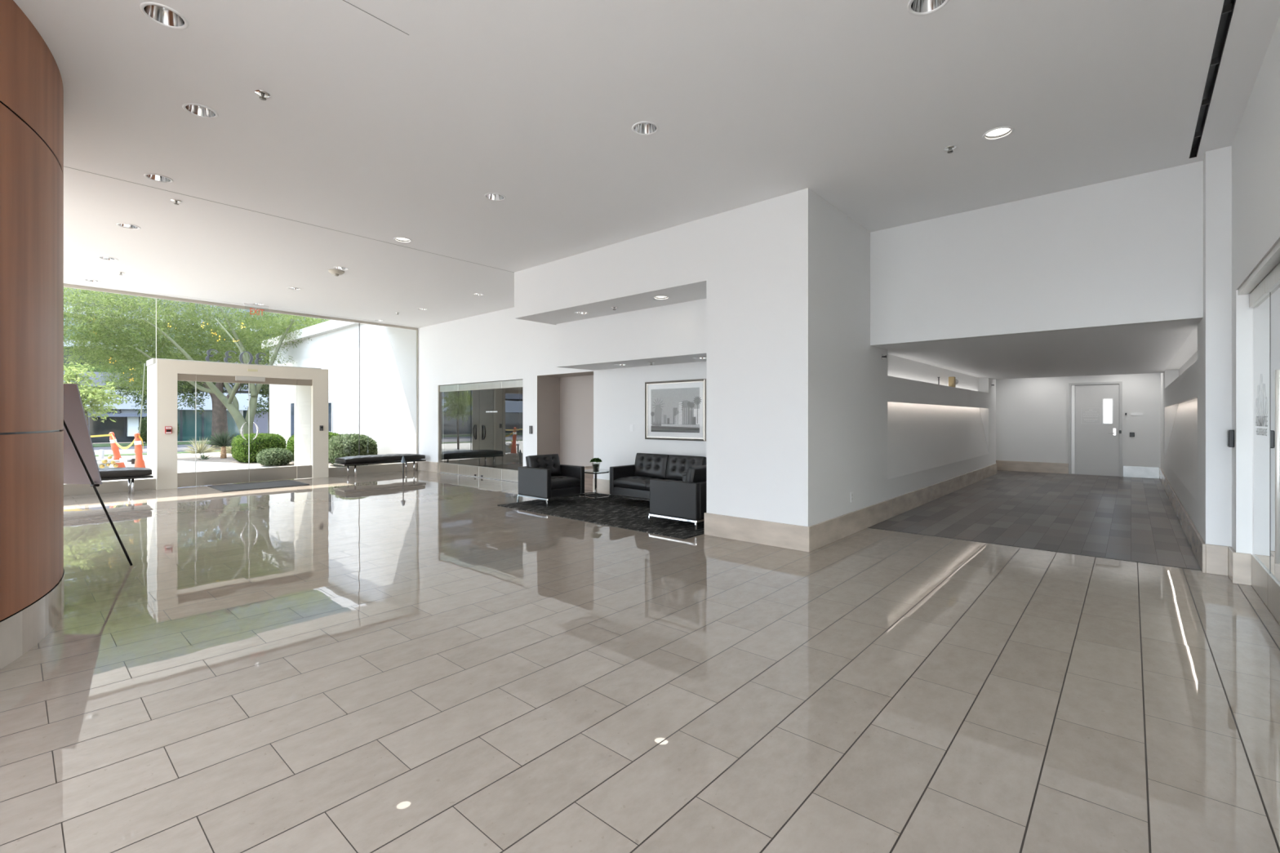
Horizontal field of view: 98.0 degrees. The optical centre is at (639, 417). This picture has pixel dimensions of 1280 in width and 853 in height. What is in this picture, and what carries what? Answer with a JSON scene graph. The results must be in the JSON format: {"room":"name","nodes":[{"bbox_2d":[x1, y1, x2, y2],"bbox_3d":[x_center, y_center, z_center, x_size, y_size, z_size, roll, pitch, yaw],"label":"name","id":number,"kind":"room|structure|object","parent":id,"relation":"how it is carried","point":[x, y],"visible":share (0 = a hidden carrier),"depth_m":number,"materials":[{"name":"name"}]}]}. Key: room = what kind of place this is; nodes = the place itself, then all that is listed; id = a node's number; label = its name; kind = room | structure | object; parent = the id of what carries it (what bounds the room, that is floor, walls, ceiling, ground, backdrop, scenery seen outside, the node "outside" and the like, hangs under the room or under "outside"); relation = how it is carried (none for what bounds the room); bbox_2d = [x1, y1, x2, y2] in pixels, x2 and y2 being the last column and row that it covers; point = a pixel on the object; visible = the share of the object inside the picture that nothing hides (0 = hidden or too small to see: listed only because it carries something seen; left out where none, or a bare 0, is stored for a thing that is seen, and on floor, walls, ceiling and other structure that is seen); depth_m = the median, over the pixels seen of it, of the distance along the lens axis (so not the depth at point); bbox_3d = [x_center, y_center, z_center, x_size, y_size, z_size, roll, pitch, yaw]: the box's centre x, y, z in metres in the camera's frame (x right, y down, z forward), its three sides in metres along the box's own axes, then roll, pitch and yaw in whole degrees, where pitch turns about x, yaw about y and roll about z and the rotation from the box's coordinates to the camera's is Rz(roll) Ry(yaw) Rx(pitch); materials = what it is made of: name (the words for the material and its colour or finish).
{"room":"lobby","nodes":[
{"label":"lobby","id":0,"kind":"room"},
{"bbox_2d":[0,0,64,669],"bbox_3d":[-4.741,-0.490,3.824,4.573,3.710,1.057,0,0,37],"label":"wall","id":1,"kind":"structure","parent":0,"point":[32,571],"depth_m":3.28,"materials":[{"name":"brown wood"}]},
{"bbox_2d":[146,358,328,489],"bbox_3d":[-8.648,0.098,12.123,1.270,2.535,3.022,0,0,41],"label":"entrance portal","id":2,"kind":"structure","parent":0,"point":[310,402],"depth_m":11.36,"materials":[{"name":"beige paint"}]},
{"bbox_2d":[177,373,197,487],"bbox_3d":[-8.910,0.247,10.957,0.050,2.220,0.317,0,0,41],"label":"window","id":3,"kind":"structure","parent":2,"relation":"attached to","point":[184,479],"depth_m":10.93,"materials":[{"name":"silver glass"}]},
{"bbox_2d":[195,374,248,486],"bbox_3d":[-8.510,0.247,11.372,0.100,2.220,0.883,0,0,41],"label":"door","id":4,"kind":"structure","parent":2,"relation":"attached to","point":[234,476],"depth_m":11.35,"materials":[{"name":"silver glass"}]},
{"bbox_2d":[195,381,249,471],"bbox_3d":[-8.527,0.260,11.387,0.025,2.190,0.899,0,0,41],"label":"door frame","id":5,"kind":"structure","parent":4,"relation":"attached to","point":[195,381],"depth_m":11.71,"materials":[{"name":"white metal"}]},
{"bbox_2d":[204,349,267,364],"bbox_3d":[-8.781,-1.314,12.145,0.040,0.303,1.126,0,0,41],"label":"lettering","id":6,"kind":"object","parent":2,"relation":"on","point":[225,359],"visible":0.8,"depth_m":12.17,"materials":[{"name":"grey metal"}]},
{"bbox_2d":[235,376,265,382],"bbox_3d":[-8.195,-0.816,11.706,0.080,0.098,0.520,0,0,41],"label":"operator","id":7,"kind":"object","parent":2,"relation":"attached to","point":[237,378],"visible":1,"depth_m":11.67,"materials":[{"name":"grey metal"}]},
{"bbox_2d":[248,377,297,482],"bbox_3d":[-7.919,0.247,12.041,0.100,2.220,0.890,0,0,41],"label":"door","id":8,"kind":"structure","parent":2,"relation":"attached to","point":[262,474],"depth_m":12.05,"materials":[{"name":"silver glass"}]},
{"bbox_2d":[297,378,311,479],"bbox_3d":[-7.540,0.247,12.509,0.050,2.220,0.300,0,0,41],"label":"window","id":9,"kind":"structure","parent":2,"relation":"attached to","point":[304,471],"depth_m":12.49,"materials":[{"name":"silver glass"}]},
{"bbox_2d":[63,283,417,496],"bbox_3d":[-11.135,-0.490,8.541,0.060,3.710,16.075,0,0,41],"label":"window","id":10,"kind":"structure","parent":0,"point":[141,484],"depth_m":11.73,"materials":[{"name":"clear glass"}]},
{"bbox_2d":[441,463,523,482],"bbox_3d":[-2.859,1.375,13.991,4.600,0.020,3.000,0,0,41],"label":"floor","id":11,"kind":"structure","parent":0,"point":[514,467],"depth_m":15.35,"materials":[{"name":"grey tile"}]},
{"bbox_2d":[444,386,523,466],"bbox_3d":[-2.737,0.065,13.977,4.800,2.600,2.860,0,0,41],"label":"wall","id":12,"kind":"structure","parent":0,"point":[502,444],"depth_m":15.63,"materials":[{"name":"grey"}]},
{"bbox_2d":[417,306,706,479],"bbox_3d":[-1.744,-0.490,11.460,10.340,3.710,0.720,0,0,41],"label":"wall","id":13,"kind":"structure","parent":0,"point":[495,346],"depth_m":11.45,"materials":[{"name":"white paint"}]},
{"bbox_2d":[438,385,442,472],"bbox_3d":[-4.996,0.278,13.919,0.030,2.175,0.095,0,0,41],"label":"trim","id":14,"kind":"structure","parent":13,"relation":"attached to","point":[440,393],"depth_m":13.90,"materials":[{"name":"grey metal"}]},
{"bbox_2d":[440,384,458,474],"bbox_3d":[-4.660,0.280,13.620,0.861,2.159,0.050,0,0,41],"label":"window","id":15,"kind":"structure","parent":13,"relation":"in","point":[446,468],"depth_m":13.59,"materials":[{"name":"silver glass"}]},
{"bbox_2d":[457,382,479,477],"bbox_3d":[-4.006,0.280,13.043,0.868,2.159,0.060,0,0,41],"label":"door","id":16,"kind":"structure","parent":13,"relation":"in","point":[467,470],"depth_m":12.98,"materials":[{"name":"silver glass"}]},
{"bbox_2d":[478,381,502,479],"bbox_3d":[-3.339,0.280,12.454,0.896,2.159,0.060,0,0,41],"label":"door","id":17,"kind":"structure","parent":13,"relation":"in","point":[484,472],"depth_m":12.44,"materials":[{"name":"silver glass"}]},
{"bbox_2d":[502,379,523,482],"bbox_3d":[-2.705,0.280,11.895,0.778,2.159,0.050,0,0,41],"label":"window","id":18,"kind":"structure","parent":13,"relation":"in","point":[511,475],"depth_m":11.91,"materials":[{"name":"silver glass"}]},
{"bbox_2d":[417,461,648,499],"bbox_3d":[-1.967,1.238,11.162,10.240,0.255,0.022,0,0,41],"label":"baseboard","id":19,"kind":"structure","parent":13,"relation":"attached to","point":[603,486],"depth_m":10.17,"materials":[{"name":"stone"}]},
{"bbox_2d":[644,378,706,440],"bbox_3d":[0.545,-0.120,8.934,1.215,0.954,0.040,0,0,41],"label":"framed picture","id":20,"kind":"object","parent":13,"relation":"attached to","point":[675,410],"visible":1,"depth_m":8.92,"materials":[{"name":"grey paper"}]},
{"bbox_2d":[650,387,702,432],"bbox_3d":[0.565,-0.120,8.929,1.042,0.704,0.004,0,0,41],"label":"print","id":21,"kind":"object","parent":20,"relation":"attached to","point":[673,410],"depth_m":8.92},
{"bbox_2d":[514,217,706,324],"bbox_3d":[-0.067,-1.975,8.374,3.740,0.740,1.690,0,0,41],"label":"wall","id":22,"kind":"structure","parent":0,"point":[626,275],"depth_m":7.54,"materials":[{"name":"white paint"}]},
{"bbox_2d":[65,166,513,272],"bbox_3d":[-3.745,-2.345,7.031,0.008,0.002,5.190,0,0,41],"label":"trim","id":23,"kind":"structure","parent":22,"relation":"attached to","point":[65,166],"depth_m":6.38,"materials":[{"name":"grey"}]},
{"bbox_2d":[13,0,1224,328],"bbox_3d":[-5.698,-2.345,3.827,14.392,0.001,16.200,0,0,41],"label":"ceiling","id":24,"kind":"structure","parent":0,"point":[370,128],"depth_m":4.47,"materials":[{"name":"white paint"}]},
{"bbox_2d":[116,222,141,229],"bbox_3d":[-6.251,-2.437,6.806,0.220,0.196,0.220,0,0,41],"label":"recessed light","id":25,"kind":"object","parent":24,"relation":"in","point":[121,224],"visible":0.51,"depth_m":6.85,"materials":[{"name":"grey metal"}]},
{"bbox_2d":[143,173,173,182],"bbox_3d":[-4.706,-2.437,5.443,0.220,0.196,0.220,0,0,41],"label":"recessed light","id":26,"kind":"object","parent":24,"relation":"in","point":[156,177],"visible":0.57,"depth_m":5.49,"materials":[{"name":"grey metal"}]},
{"bbox_2d":[139,1,188,29],"bbox_3d":[-2.773,-2.437,3.247,0.220,0.196,0.220,0,0,41],"label":"recessed light","id":27,"kind":"object","parent":24,"relation":"in","point":[162,15],"visible":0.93,"depth_m":3.29,"materials":[{"name":"white metal"}]},
{"bbox_2d":[182,102,218,119],"bbox_3d":[-3.356,-2.437,4.252,0.220,0.196,0.220,0,0,41],"label":"recessed light","id":28,"kind":"object","parent":24,"relation":"in","point":[197,109],"visible":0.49,"depth_m":4.30,"materials":[{"name":"grey metal"}]},
{"bbox_2d":[254,89,271,100],"bbox_3d":[-2.726,-2.326,4.024,0.100,0.037,0.100,0,0,41],"label":"sprinkler","id":29,"kind":"object","parent":24,"relation":"hanging from","point":[263,95],"visible":1,"depth_m":4.01,"materials":[{"name":"silver metal"}]},
{"bbox_2d":[484,192,506,201],"bbox_3d":[-1.536,-2.437,5.907,0.220,0.196,0.220,0,0,41],"label":"recessed light","id":30,"kind":"object","parent":24,"relation":"in","point":[491,196],"visible":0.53,"depth_m":5.97,"materials":[{"name":"grey metal"}]},
{"bbox_2d":[631,120,658,135],"bbox_3d":[0.044,-2.437,4.509,0.220,0.196,0.220,0,0,41],"label":"recessed light","id":31,"kind":"object","parent":24,"relation":"in","point":[645,127],"visible":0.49,"depth_m":4.58,"materials":[{"name":"grey metal"}]},
{"bbox_2d":[906,0,949,15],"bbox_3d":[1.625,-2.437,3.131,0.220,0.196,0.220,0,0,41],"label":"recessed light","id":32,"kind":"object","parent":24,"relation":"in","point":[916,7],"visible":1,"depth_m":3.21,"materials":[{"name":"grey metal"}]},
{"bbox_2d":[982,126,1013,140],"bbox_3d":[2.950,-2.437,4.586,0.220,0.196,0.220,0,0,41],"label":"recessed light","id":33,"kind":"object","parent":24,"relation":"in","point":[1000,132],"visible":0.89,"depth_m":4.60,"materials":[{"name":"grey metal"}]},
{"bbox_2d":[556,298,706,370],"bbox_3d":[0.231,-1.238,8.651,3.660,0.735,0.880,0,0,41],"label":"wall","id":34,"kind":"structure","parent":0,"point":[675,333],"depth_m":8.37,"materials":[{"name":"white paint"}]},
{"bbox_2d":[0,470,1279,852],"bbox_3d":[-5.528,1.365,3.597,14.950,0.001,16.080,0,0,41],"label":"floor","id":35,"kind":"structure","parent":0,"point":[379,662],"depth_m":2.76,"materials":[{"name":"tile"}]},
{"bbox_2d":[63,420,133,565],"bbox_3d":[-5.966,0.360,5.571,2.684,2.015,0.496,0,0,29],"label":"easel","id":36,"kind":"object","parent":35,"relation":"on","point":[93,484],"visible":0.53,"depth_m":5.12,"materials":[{"name":"black plastic"}]},
{"bbox_2d":[59,383,102,484],"bbox_3d":[-5.526,0.161,5.274,0.630,0.968,0.262,0,0,0],"label":"display board","id":37,"kind":"object","parent":36,"relation":"on","point":[74,417],"visible":0.43,"depth_m":5.29,"materials":[{"name":"grey"}]},
{"bbox_2d":[98,466,153,494],"bbox_3d":[-9.684,1.129,9.550,0.612,0.473,1.952,0,0,41],"label":"bench","id":38,"kind":"object","parent":35,"relation":"on","point":[128,473],"visible":0.43,"depth_m":9.87,"materials":[{"name":"black leather"}]},
{"bbox_2d":[98,466,151,477],"bbox_3d":[-9.680,0.961,9.554,0.600,0.138,1.900,0,0,41],"label":"cushion","id":39,"kind":"object","parent":38,"relation":"on","point":[128,472],"depth_m":9.86,"materials":[{"name":"black leather"}]},
{"bbox_2d":[208,480,309,491],"bbox_3d":[-7.673,1.359,11.217,1.250,0.011,1.430,0,0,41],"label":"door mat","id":40,"kind":"object","parent":35,"relation":"on","point":[271,484],"visible":1,"depth_m":11.16,"materials":[{"name":"grey carpet"}]},
{"bbox_2d":[333,453,426,477],"bbox_3d":[-6.252,1.129,13.470,0.612,0.473,1.952,0,0,41],"label":"bench","id":41,"kind":"object","parent":35,"relation":"on","point":[388,458],"visible":0.96,"depth_m":13.14,"materials":[{"name":"black leather"}]},
{"bbox_2d":[334,453,425,463],"bbox_3d":[-6.248,0.961,13.474,0.600,0.138,1.900,0,0,41],"label":"cushion","id":42,"kind":"object","parent":41,"relation":"on","point":[388,458],"depth_m":13.19,"materials":[{"name":"black leather"}]},
{"bbox_2d":[497,492,704,539],"bbox_3d":[-0.190,1.359,8.196,3.610,0.011,2.020,0,0,41],"label":"rug","id":43,"kind":"object","parent":35,"relation":"on","point":[633,514],"visible":0.64,"depth_m":7.84,"materials":[{"name":"black carpet"}]},
{"bbox_2d":[516,453,585,507],"bbox_3d":[-1.414,0.975,8.895,0.744,0.756,0.789,0,0,41],"label":"armchair","id":44,"kind":"object","parent":43,"relation":"on","point":[543,477],"visible":1,"depth_m":8.74,"materials":[{"name":"black leather"}]},
{"bbox_2d":[525,453,560,475],"bbox_3d":[-1.549,0.782,9.015,0.210,0.370,0.591,0,0,41],"label":"cushion","id":45,"kind":"object","parent":44,"relation":"on","point":[552,462],"depth_m":8.99,"materials":[{"name":"black leather"}]},
{"bbox_2d":[551,475,580,488],"bbox_3d":[-1.334,1.007,8.825,0.505,0.147,0.591,0,0,41],"label":"seat cushion","id":46,"kind":"object","parent":44,"relation":"on","point":[557,482],"depth_m":8.70,"materials":[{"name":"black leather"}]},
{"bbox_2d":[575,468,616,500],"bbox_3d":[-0.748,1.123,9.475,0.492,0.460,0.492,0,0,41],"label":"side table","id":47,"kind":"object","parent":43,"relation":"on","point":[602,470],"visible":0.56,"depth_m":9.32,"materials":[{"name":"silver metal"}]},
{"bbox_2d":[590,457,601,471],"bbox_3d":[-0.746,0.783,9.460,0.211,0.218,0.216,0,0,41],"label":"potted plant","id":48,"kind":"object","parent":47,"relation":"on","point":[596,467],"visible":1,"depth_m":9.42,"materials":[{"name":"green plant"}]},
{"bbox_2d":[608,453,706,502],"bbox_3d":[0.325,0.965,8.621,1.544,0.776,0.744,0,0,41],"label":"loveseat","id":49,"kind":"object","parent":43,"relation":"on","point":[633,481],"visible":0.65,"depth_m":8.71,"materials":[{"name":"black leather"}]},
{"bbox_2d":[613,475,661,489],"bbox_3d":[0.001,1.007,8.765,0.669,0.147,0.505,0,0,41],"label":"seat cushion","id":50,"kind":"object","parent":49,"relation":"on","point":[621,482],"depth_m":8.64,"materials":[{"name":"black leather"}]},
{"bbox_2d":[633,453,668,479],"bbox_3d":[0.191,0.772,8.981,0.669,0.390,0.214,0,0,41],"label":"cushion","id":51,"kind":"object","parent":49,"relation":"on","point":[646,464],"depth_m":8.89,"materials":[{"name":"black leather"}]},
{"bbox_2d":[645,479,682,490],"bbox_3d":[0.509,1.007,8.318,0.669,0.147,0.505,0,0,41],"label":"seat cushion","id":52,"kind":"object","parent":49,"relation":"on","point":[647,483],"depth_m":8.34,"materials":[{"name":"black leather"}]},
{"bbox_2d":[666,454,706,479],"bbox_3d":[0.699,0.772,8.533,0.669,0.390,0.214,0,0,41],"label":"cushion","id":53,"kind":"object","parent":49,"relation":"on","point":[676,464],"depth_m":8.52,"materials":[{"name":"black leather"}]},
{"bbox_2d":[648,465,706,532],"bbox_3d":[0.646,0.975,7.118,0.744,0.756,0.789,0,0,41],"label":"armchair","id":54,"kind":"object","parent":43,"relation":"on","point":[686,499],"visible":0.81,"depth_m":6.77,"materials":[{"name":"black leather"}]},
{"bbox_2d":[685,465,706,482],"bbox_3d":[0.781,0.782,6.999,0.210,0.370,0.591,0,0,41],"label":"cushion","id":55,"kind":"object","parent":54,"relation":"on","point":[695,473],"depth_m":6.78,"materials":[{"name":"black leather"}]},
{"bbox_2d":[867,527,1201,570],"bbox_3d":[3.936,1.364,5.935,3.550,0.006,0.020,0,0,41],"label":"trim","id":56,"kind":"structure","parent":35,"relation":"on","point":[868,527],"depth_m":5.71,"materials":[{"name":"grey metal"}]},
{"bbox_2d":[706,187,995,526],"bbox_3d":[5.102,-0.490,10.461,1.250,3.710,11.660,0,0,41],"label":"wall","id":57,"kind":"structure","parent":0,"point":[804,414],"depth_m":6.25,"materials":[{"name":"white paint"}]},
{"bbox_2d":[704,463,996,552],"bbox_3d":[4.722,1.238,10.028,1.292,0.255,10.552,0,0,41],"label":"baseboard","id":58,"kind":"structure","parent":57,"relation":"attached to","point":[795,537],"depth_m":6.33,"materials":[{"name":"stone"}]},
{"bbox_2d":[948,376,958,386],"bbox_3d":[5.907,-0.670,10.497,0.234,0.200,0.117,0,0,-37],"label":"lamp","id":59,"kind":"object","parent":57,"relation":"on","point":[953,381],"visible":0.86,"depth_m":10.42,"materials":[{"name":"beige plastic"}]},
{"bbox_2d":[870,470,1200,569],"bbox_3d":[7.291,1.365,9.737,3.550,0.001,10.150,0,0,41],"label":"floor","id":60,"kind":"structure","parent":0,"point":[1135,519],"depth_m":7.65,"materials":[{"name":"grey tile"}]},
{"bbox_2d":[870,160,1203,346],"bbox_3d":[3.977,-1.680,6.186,3.320,1.530,0.140,0,0,41],"label":"wall header","id":61,"kind":"structure","parent":0,"point":[1128,251],"depth_m":5.82,"materials":[{"name":"white paint"}]},
{"bbox_2d":[874,319,1201,379],"bbox_3d":[7.386,-1.150,9.845,3.550,0.470,9.861,0,0,41],"label":"ceiling","id":62,"kind":"structure","parent":0,"point":[1143,348],"depth_m":7.67,"materials":[{"name":"white paint"}]},
{"bbox_2d":[995,373,1160,476],"bbox_3d":[10.599,-0.035,13.486,3.550,2.800,0.150,0,0,41],"label":"wall","id":63,"kind":"structure","parent":0,"point":[1032,414],"depth_m":13.71,"materials":[{"name":"white paint"}]},
{"bbox_2d":[996,460,1068,474],"bbox_3d":[9.852,1.238,14.031,1.510,0.255,0.022,0,0,41],"label":"baseboard","id":64,"kind":"structure","parent":63,"relation":"attached to","point":[1021,466],"depth_m":13.99,"materials":[{"name":"stone"}]},
{"bbox_2d":[1068,381,1122,476],"bbox_3d":[10.793,0.263,13.208,0.980,2.205,0.130,0,0,41],"label":"door","id":65,"kind":"structure","parent":63,"relation":"in","point":[1095,446],"depth_m":13.20,"materials":[{"name":"grey paint"}]},
{"bbox_2d":[1123,466,1159,479],"bbox_3d":[11.397,1.238,12.668,0.610,0.255,0.022,0,0,41],"label":"baseboard","id":66,"kind":"structure","parent":63,"relation":"attached to","point":[1128,471],"depth_m":12.65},
{"bbox_2d":[1160,146,1253,555],"bbox_3d":[8.341,-0.490,8.477,0.308,3.710,10.350,0,0,41],"label":"wall","id":67,"kind":"structure","parent":0,"point":[1207,388],"depth_m":4.86,"materials":[{"name":"white paint"}]},
{"bbox_2d":[1159,467,1251,586],"bbox_3d":[3.115,1.238,2.620,0.265,0.255,26.050,0,0,41],"label":"baseboard","id":68,"kind":"structure","parent":67,"relation":"attached to","point":[1220,560],"depth_m":4.87,"materials":[{"name":"stone"}]},
{"bbox_2d":[1226,430,1234,447],"bbox_3d":[4.999,0.175,4.711,0.037,0.145,0.100,0,0,41],"label":"card reader","id":69,"kind":"object","parent":67,"relation":"attached to","point":[1230,433],"visible":1,"depth_m":4.68,"materials":[{"name":"black plastic"}]},
{"bbox_2d":[1187,0,1279,164],"bbox_3d":[-0.149,-2.345,-1.069,0.408,0.001,16.200,0,0,41],"label":"ceiling","id":70,"kind":"structure","parent":0,"point":[1253,23],"depth_m":3.74,"materials":[{"name":"white paint"}]},
{"bbox_2d":[1189,0,1235,158],"bbox_3d":[2.812,-2.394,2.557,0.050,0.101,6.563,0,0,41],"label":"ceiling vent","id":71,"kind":"object","parent":70,"relation":"in","point":[1228,8],"visible":0.76,"depth_m":3.83,"materials":[{"name":"black plastic"}]},
{"bbox_2d":[1231,16,1279,294],"bbox_3d":[-0.107,-0.540,-1.255,0.200,3.810,15.975,0,0,41],"label":"wall","id":72,"kind":"structure","parent":0,"point":[1255,146],"depth_m":3.79,"materials":[{"name":"white paint"}]},
{"bbox_2d":[1237,240,1279,295],"bbox_3d":[3.841,-1.032,3.212,0.190,0.045,3.500,0,0,41],"label":"trim","id":73,"kind":"structure","parent":72,"relation":"attached to","point":[1272,260],"depth_m":3.86,"materials":[{"name":"white paint"}]},
{"bbox_2d":[1248,278,1269,607],"bbox_3d":[4.740,0.178,4.239,0.060,2.366,0.720,0,0,41],"label":"glass door","id":74,"kind":"structure","parent":72,"relation":"in","point":[1259,300],"depth_m":4.21,"materials":[{"name":"clear glass"}]},
{"bbox_2d":[1269,292,1270,573],"bbox_3d":[4.500,0.105,3.967,0.016,2.020,0.004,0,0,41],"label":"door frame","id":75,"kind":"structure","parent":72,"relation":"attached to","point":[1269,292],"depth_m":3.97,"materials":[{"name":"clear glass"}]},
{"bbox_2d":[1265,262,1279,624],"bbox_3d":[4.123,0.178,3.564,0.093,2.366,1.100,0,0,41],"label":"door","id":76,"kind":"structure","parent":72,"relation":"in","point":[1272,280],"depth_m":3.83,"materials":[{"name":"clear glass"}]},
{"label":"floor","id":77,"kind":"structure","parent":0,"visible":0},
{"bbox_2d":[584,466,593,490],"bbox_3d":[-0.842,1.155,10.638,0.560,0.420,0.480,0,0,41],"label":"base cabinet","id":78,"kind":"object","parent":77,"relation":"on","point":[588,477],"visible":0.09,"depth_m":10.46,"materials":[{"name":"brown wood"}]},
{"label":"outside","id":79,"kind":"structure","parent":0,"visible":0},
{"bbox_2d":[92,440,199,444],"bbox_3d":[-22.496,1.440,19.848,120.000,0.090,120.000,0,0,41],"label":"ground","id":80,"kind":"structure","parent":79,"point":[188,441],"depth_m":31.05,"materials":[{"name":"stone"}]},
{"bbox_2d":[92,440,211,447],"bbox_3d":[-28.645,1.365,25.273,3.400,0.060,120.000,0,0,41],"label":"lawn","id":81,"kind":"structure","parent":80,"relation":"on","point":[102,445],"depth_m":28.60,"materials":[{"name":"green plant"}]},
{"bbox_2d":[137,416,179,442],"bbox_3d":[-25.474,0.607,29.476,1.785,1.679,1.685,0,0,41],"label":"hedge","id":82,"kind":"object","parent":81,"relation":"on","point":[144,421],"visible":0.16,"depth_m":28.75,"materials":[{"name":"green plant"}]},
{"bbox_2d":[95,450,220,457],"bbox_3d":[-20.809,1.370,18.359,0.900,0.050,120.000,0,0,41],"label":"kerb","id":83,"kind":"object","parent":80,"relation":"on","point":[180,452],"depth_m":20.55,"materials":[{"name":"grey concrete"}]},
{"bbox_2d":[63,287,326,443],"bbox_3d":[-26.045,-5.635,32.981,1.900,14.000,75.000,0,0,41],"label":"building","id":84,"kind":"structure","parent":80,"relation":"on","point":[126,419],"depth_m":31.21,"materials":[{"name":"grey"}]},
{"bbox_2d":[63,287,329,434],"bbox_3d":[-15.738,-2.743,19.264,10.186,8.368,7.359,0,0,1],"label":"tree","id":85,"kind":"object","parent":80,"relation":"on","point":[125,304],"visible":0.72,"depth_m":18.60,"materials":[{"name":"green plant"}]},
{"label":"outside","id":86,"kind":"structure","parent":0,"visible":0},
{"bbox_2d":[177,453,386,467],"bbox_3d":[-11.206,1.359,17.075,11.200,0.019,3.780,0,0,41],"label":"ground","id":87,"kind":"structure","parent":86,"point":[214,458],"depth_m":17.82,"materials":[{"name":"concrete"}]},
{"bbox_2d":[204,429,236,458],"bbox_3d":[-13.901,0.865,18.606,1.190,1.059,1.178,0,0,41],"label":"yucca","id":88,"kind":"object","parent":87,"relation":"on","point":[224,441],"visible":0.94,"depth_m":18.47,"materials":[{"name":"green plant"}]},
{"bbox_2d":[231,432,286,462],"bbox_3d":[-11.760,0.933,17.203,1.465,0.946,1.349,0,0,41],"label":"hedge","id":89,"kind":"object","parent":87,"relation":"on","point":[264,441],"visible":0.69,"depth_m":16.71,"materials":[{"name":"green plant"}]},
{"bbox_2d":[255,447,293,466],"bbox_3d":[-10.391,1.122,15.877,0.945,0.568,0.943,0,0,41],"label":"shrub","id":90,"kind":"object","parent":87,"relation":"on","point":[273,456],"visible":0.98,"depth_m":15.62,"materials":[{"name":"green plant"}]},
{"bbox_2d":[286,431,340,461],"bbox_3d":[-9.833,0.899,16.971,1.336,0.998,1.651,0,0,41],"label":"hedge","id":91,"kind":"object","parent":87,"relation":"on","point":[290,444],"visible":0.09,"depth_m":16.52,"materials":[{"name":"green plant"}]},
{"bbox_2d":[328,433,377,466],"bbox_3d":[-8.207,0.922,15.800,1.838,0.977,1.214,0,0,45],"label":"shrub","id":92,"kind":"object","parent":87,"relation":"on","point":[345,445],"visible":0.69,"depth_m":15.28,"materials":[{"name":"green plant"}]},
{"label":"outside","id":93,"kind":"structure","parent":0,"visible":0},
{"bbox_2d":[95,452,274,481],"bbox_3d":[-7.986,1.383,7.046,33.300,0.025,60.000,0,0,41],"label":"path","id":94,"kind":"structure","parent":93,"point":[183,466],"depth_m":15.93,"materials":[{"name":"concrete"}]},
{"bbox_2d":[63,361,128,428],"bbox_3d":[-15.796,-0.142,15.467,2.953,3.067,1.752,0,0,-1],"label":"young tree","id":95,"kind":"object","parent":94,"relation":"on","point":[89,393],"visible":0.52,"depth_m":15.51,"materials":[{"name":"green plant"}]},
{"bbox_2d":[97,455,134,468],"bbox_3d":[-12.204,1.117,12.948,0.120,0.495,0.831,0,0,41],"label":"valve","id":96,"kind":"object","parent":94,"relation":"on","point":[107,462],"visible":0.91,"depth_m":12.89,"materials":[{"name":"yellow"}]},
{"bbox_2d":[108,431,125,467],"bbox_3d":[-13.020,0.876,13.962,0.398,1.049,0.399,0,0,-4],"label":"traffic cone","id":97,"kind":"object","parent":94,"relation":"on","point":[115,449],"visible":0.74,"depth_m":13.85,"materials":[{"name":"orange plastic"}]},
{"bbox_2d":[133,432,145,467],"bbox_3d":[-11.426,0.858,12.745,0.398,1.042,0.396,0,0,-40],"label":"traffic cone","id":98,"kind":"object","parent":94,"relation":"on","point":[140,463],"visible":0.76,"depth_m":12.67,"materials":[{"name":"orange plastic"}]},
{"bbox_2d":[90,434,143,448],"bbox_3d":[-14.012,0.567,13.246,5.348,0.363,1.118,0,0,1],"label":"caution tape","id":99,"kind":"object","parent":98,"relation":"attached to","point":[104,435],"visible":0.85,"depth_m":13.45,"materials":[{"name":"yellow plastic"}]},
{"bbox_2d":[134,363,145,462],"bbox_3d":[-11.770,0.042,13.103,0.249,2.647,0.032,0,0,-2],"label":"sapling","id":100,"kind":"object","parent":94,"relation":"on","point":[144,363],"visible":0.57,"depth_m":13.09,"materials":[{"name":"grey"}]},
{"bbox_2d":[182,437,218,453],"bbox_3d":[-17.010,1.033,21.523,1.287,0.682,1.263,0,0,-11],"label":"agave","id":101,"kind":"object","parent":94,"relation":"on","point":[201,449],"visible":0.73,"depth_m":21.47,"materials":[{"name":"yellow plant"}]},
{"bbox_2d":[261,320,416,464],"bbox_3d":[-9.158,-0.945,21.135,13.600,4.620,5.420,0,0,41],"label":"building","id":102,"kind":"structure","parent":94,"relation":"on","point":[388,355],"depth_m":17.40,"materials":[{"name":"grey paint"}]},
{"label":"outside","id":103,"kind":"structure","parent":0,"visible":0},
{"bbox_2d":[93,444,231,454],"bbox_3d":[-24.258,1.386,21.402,8.300,0.018,120.000,0,0,41],"label":"road","id":104,"kind":"structure","parent":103,"point":[108,451],"depth_m":24.30,"materials":[{"name":"grey asphalt"}]},
{"bbox_2d":[66,302,328,449],"bbox_3d":[-20.445,-2.149,25.477,14.176,7.086,7.348,0,0,0],"label":"tree","id":105,"kind":"object","parent":104,"relation":"on","point":[220,421],"visible":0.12,"depth_m":24.32,"materials":[{"name":"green plant"}]},
{"bbox_2d":[211,317,295,433],"bbox_3d":[-18.013,-1.845,27.552,4.732,6.476,4.875,0,0,33],"label":"shade tree","id":106,"kind":"object","parent":104,"relation":"on","point":[268,392],"visible":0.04,"depth_m":26.89,"materials":[{"name":"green plant"}]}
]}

